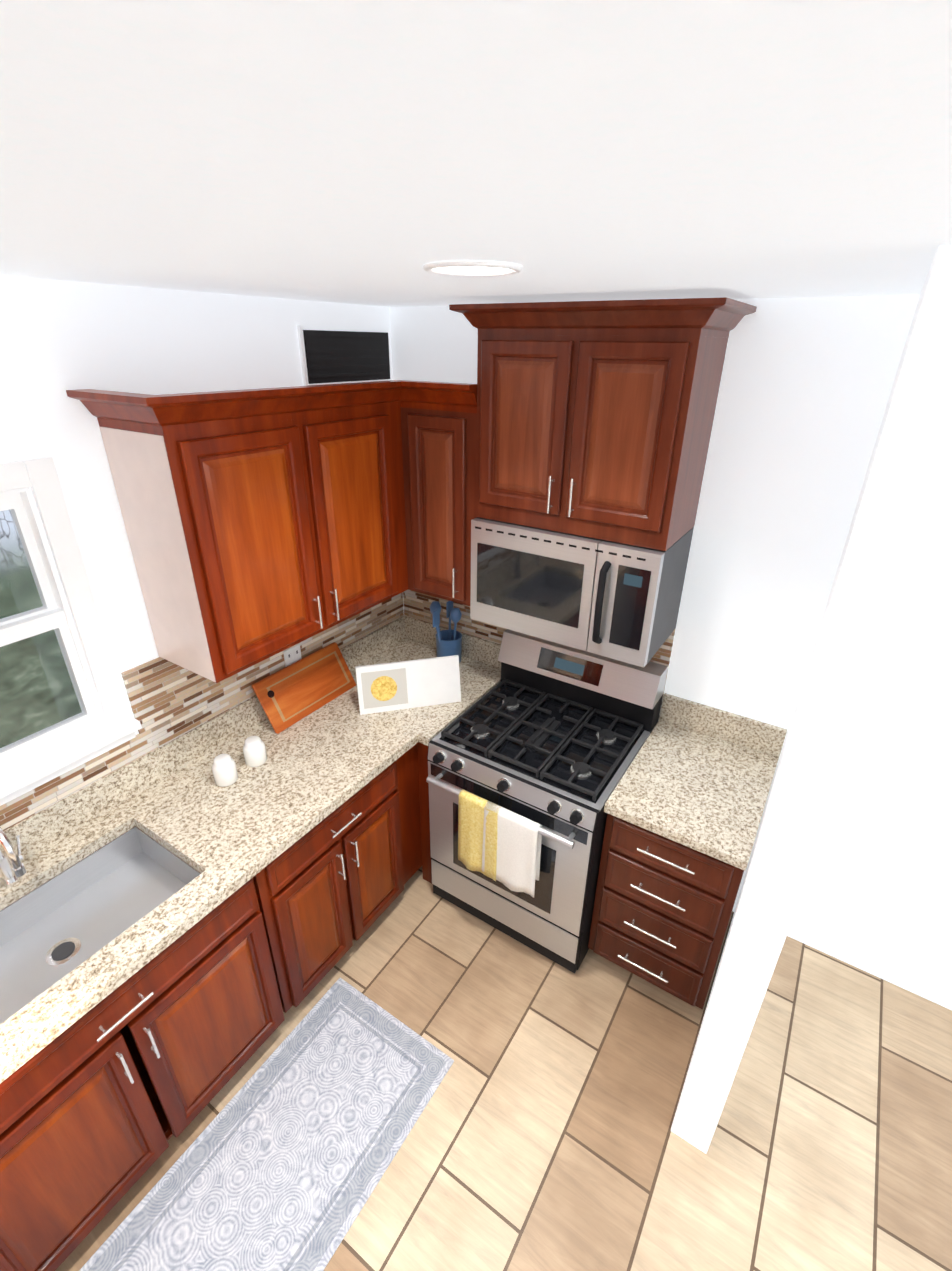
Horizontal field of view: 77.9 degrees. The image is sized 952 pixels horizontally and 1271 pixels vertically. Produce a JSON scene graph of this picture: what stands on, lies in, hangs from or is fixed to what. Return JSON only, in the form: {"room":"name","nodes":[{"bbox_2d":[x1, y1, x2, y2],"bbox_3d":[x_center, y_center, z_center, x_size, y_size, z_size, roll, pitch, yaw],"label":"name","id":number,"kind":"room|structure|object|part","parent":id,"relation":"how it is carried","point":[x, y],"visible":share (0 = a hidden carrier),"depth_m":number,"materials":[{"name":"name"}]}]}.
{"room":"kitchen","nodes":[
{"label":"kitchen","id":0,"kind":"room"},
{"bbox_2d":[0,275,392,780],"bbox_3d":[-2.066,0.758,0.961,0.140,2.540,6.130,17,30,29],"label":"wall","id":1,"kind":"structure","parent":0,"point":[58,338],"depth_m":1.80,"materials":[{"name":"paint"}]},
{"bbox_2d":[0,456,141,805],"bbox_3d":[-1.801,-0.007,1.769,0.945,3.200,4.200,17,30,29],"label":"window unit","id":2,"kind":"structure","parent":1,"relation":"in","point":[49,704],"depth_m":1.87,"materials":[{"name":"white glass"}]},
{"bbox_3d":[-1.493,0.075,1.549,0.037,0.689,0.702,17,30,29],"label":"glass","id":3,"kind":"part","parent":2,"relation":"part of","materials":[{"name":"clear glass"}]},
{"bbox_3d":[-1.513,0.074,1.562,0.128,0.811,0.766,17,30,29],"label":"sash frame","id":4,"kind":"part","parent":2,"relation":"part of","materials":[{"name":"white wood"}]},
{"bbox_2d":[0,592,403,830],"bbox_3d":[-1.225,0.297,2.028,0.010,0.337,3.064,17,30,29],"label":"tile backsplash","id":5,"kind":"structure","parent":1,"relation":"attached to","point":[169,701],"depth_m":2.17,"materials":[{"name":"tile"}]},
{"bbox_2d":[283,644,301,666],"bbox_3d":[-0.815,0.092,2.620,0.008,0.083,0.089,17,30,29],"label":"electrical outlet plate","id":6,"kind":"object","parent":5,"relation":"attached to","point":[292,655],"visible":0.98,"depth_m":2.61,"materials":[{"name":"white plastic"}]},
{"bbox_2d":[82,380,401,682],"bbox_3d":[-0.730,-0.443,2.157,0.347,0.880,0.912,17,30,29],"label":"upper cabinet","id":7,"kind":"object","parent":1,"relation":"attached to","point":[262,523],"depth_m":1.92,"materials":[{"name":"brown wood"}]},
{"bbox_2d":[297,325,389,385],"bbox_3d":[-0.534,-1.169,2.469,0.014,0.220,0.515,17,30,29],"label":"air vent","id":8,"kind":"object","parent":1,"relation":"in","point":[335,356],"visible":0.92,"depth_m":2.44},
{"bbox_2d":[0,0,951,306],"bbox_3d":[0.066,0.227,-0.828,5.700,0.050,6.130,17,30,29],"label":"ceiling","id":9,"kind":"structure","parent":0,"point":[372,152],"depth_m":0.47,"materials":[{"name":"paint"}]},
{"bbox_2d":[423,261,522,276],"bbox_3d":[-0.006,-0.740,1.190,0.200,0.009,0.200,17,30,29],"label":"recessed light","id":10,"kind":"object","parent":9,"relation":"in","point":[473,268],"visible":1,"depth_m":1.18,"materials":[{"name":"white plastic"}]},
{"bbox_2d":[55,866,951,1270],"bbox_3d":[0.036,2.548,0.322,5.700,0.050,6.130,17,30,29],"label":"floor","id":11,"kind":"structure","parent":0,"point":[541,1136],"depth_m":2.03,"materials":[{"name":"tile"}]},
{"bbox_2d":[0,796,284,1270],"bbox_3d":[-1.214,1.244,1.873,0.650,0.880,0.935,17,30,29],"label":"sink cabinet","id":12,"kind":"object","parent":11,"relation":"on","point":[91,1109],"depth_m":1.75,"materials":[{"name":"brown wood"}]},
{"bbox_2d":[79,978,453,1270],"bbox_3d":[-0.739,1.791,1.761,0.585,0.008,1.520,17,30,29],"label":"kitchen rug","id":13,"kind":"object","parent":11,"relation":"on","point":[283,1161],"visible":1,"depth_m":1.93,"materials":[{"name":"grey fabric"}]},
{"bbox_2d":[136,756,411,1037],"bbox_3d":[-0.788,0.942,2.493,0.618,0.880,0.765,17,30,29],"label":"base cabinet","id":14,"kind":"object","parent":11,"relation":"on","point":[180,930],"depth_m":2.15,"materials":[{"name":"brown wood"}]},
{"bbox_2d":[116,636,500,895],"bbox_3d":[-0.549,0.411,2.536,0.678,0.040,1.610,17,30,29],"label":"countertop","id":15,"kind":"structure","parent":14,"relation":"on","point":[228,835],"depth_m":2.21,"materials":[{"name":"beige stone"}]},
{"bbox_2d":[212,754,237,786],"bbox_3d":[-0.934,0.496,2.186,0.082,0.106,0.082,17,30,29],"label":"salt shaker","id":16,"kind":"object","parent":15,"relation":"on","point":[224,771],"visible":1,"depth_m":2.16,"materials":[{"name":"white ceramic"}]},
{"bbox_2d":[243,736,266,766],"bbox_3d":[-0.861,0.447,2.288,0.082,0.106,0.082,17,30,29],"label":"pepper shaker","id":17,"kind":"object","parent":15,"relation":"on","point":[254,751],"visible":1,"depth_m":2.26,"materials":[{"name":"white ceramic"}]},
{"bbox_2d":[252,642,355,733],"bbox_3d":[-0.753,0.222,2.638,0.124,0.200,0.480,17,30,29],"label":"cutting board","id":18,"kind":"object","parent":15,"relation":"on","point":[293,693],"visible":1,"depth_m":2.61,"materials":[{"name":"brown wood"}]},
{"bbox_2d":[355,655,460,714],"bbox_3d":[-0.297,0.220,2.641,0.355,0.212,0.381,17,30,29],"label":"open book","id":19,"kind":"object","parent":15,"relation":"on","point":[391,686],"visible":1,"depth_m":2.63,"materials":[{"name":"white paper"}]},
{"bbox_2d":[430,601,461,662],"bbox_3d":[-0.164,-0.006,2.978,0.190,0.320,0.184,17,30,29],"label":"utensil crock","id":20,"kind":"object","parent":15,"relation":"on","point":[449,642],"visible":0.83,"depth_m":2.96,"materials":[{"name":"ceramic"}]},
{"bbox_2d":[404,744,431,879],"bbox_3d":[-0.373,0.652,3.088,0.598,0.880,0.798,17,30,29],"label":"base cabinet","id":21,"kind":"object","parent":11,"relation":"on","point":[416,761],"depth_m":2.71,"materials":[{"name":"brown wood"}]},
{"bbox_2d":[426,629,667,973],"bbox_3d":[0.275,0.716,2.633,0.748,1.186,0.801,17,30,29],"label":"gas range","id":22,"kind":"object","parent":11,"relation":"on","point":[532,754],"visible":1,"depth_m":2.43,"materials":[{"name":"silver metal"}]},
{"bbox_2d":[458,789,502,881],"bbox_3d":[0.014,0.805,2.370,0.191,0.377,0.054,17,30,29],"label":"towel","id":23,"kind":"object","parent":22,"relation":"hanging from","point":[480,820],"depth_m":2.34,"materials":[{"name":"yellow fabric"}]},
{"bbox_2d":[481,801,542,897],"bbox_3d":[0.136,0.837,2.298,0.241,0.367,0.054,17,30,29],"label":"towel","id":24,"kind":"object","parent":22,"relation":"hanging from","point":[510,841],"depth_m":2.27,"materials":[{"name":"white fabric"}]},
{"bbox_2d":[588,693,786,1009],"bbox_3d":[0.839,0.903,2.424,0.488,1.050,0.671,17,30,29],"label":"base cabinet","id":25,"kind":"object","parent":11,"relation":"on","point":[684,806],"visible":1,"depth_m":2.21,"materials":[{"name":"brown wood"}]},
{"bbox_2d":[603,693,786,870],"bbox_3d":[0.847,0.506,2.233,0.488,0.170,0.658,17,30,29],"label":"countertop","id":26,"kind":"structure","parent":25,"relation":"on","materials":[{"name":"beige stone"}]},
{"bbox_2d":[389,294,951,1009],"bbox_3d":[1.855,0.330,1.929,5.300,2.540,0.100,17,30,29],"label":"wall","id":27,"kind":"structure","parent":0,"point":[805,388],"depth_m":2.14,"materials":[{"name":"paint"}]},
{"bbox_2d":[402,380,470,605],"bbox_3d":[-0.060,-0.619,2.530,0.371,0.880,0.369,17,30,29],"label":"upper cabinet","id":28,"kind":"object","parent":27,"relation":"attached to","point":[435,415],"depth_m":2.38,"materials":[{"name":"brown wood"}]},
{"bbox_2d":[404,590,674,720],"bbox_3d":[0.209,0.254,2.998,1.440,1.088,0.010,17,30,29],"label":"tile backsplash","id":29,"kind":"structure","parent":27,"relation":"attached to","point":[416,604],"depth_m":3.03,"materials":[{"name":"tile"}]},
{"bbox_2d":[466,297,741,550],"bbox_3d":[0.413,-0.763,2.107,0.751,0.726,0.389,17,30,29],"label":"upper cabinet","id":30,"kind":"object","parent":27,"relation":"attached to","point":[592,419],"depth_m":1.93,"materials":[{"name":"brown wood"}]},
{"bbox_2d":[470,517,693,667],"bbox_3d":[0.388,-0.231,2.339,0.748,0.425,0.455,17,30,29],"label":"over-the-range microwave","id":31,"kind":"object","parent":30,"relation":"attached to","point":[614,600],"visible":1,"depth_m":2.17,"materials":[{"name":"grey metal"}]},
{"bbox_2d":[671,245,951,1153],"bbox_3d":[1.009,0.379,1.808,0.120,2.540,1.036,17,30,29],"label":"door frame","id":32,"kind":"structure","parent":27,"relation":"attached to","point":[905,491],"depth_m":1.19,"materials":[{"name":"paint"}]}
]}

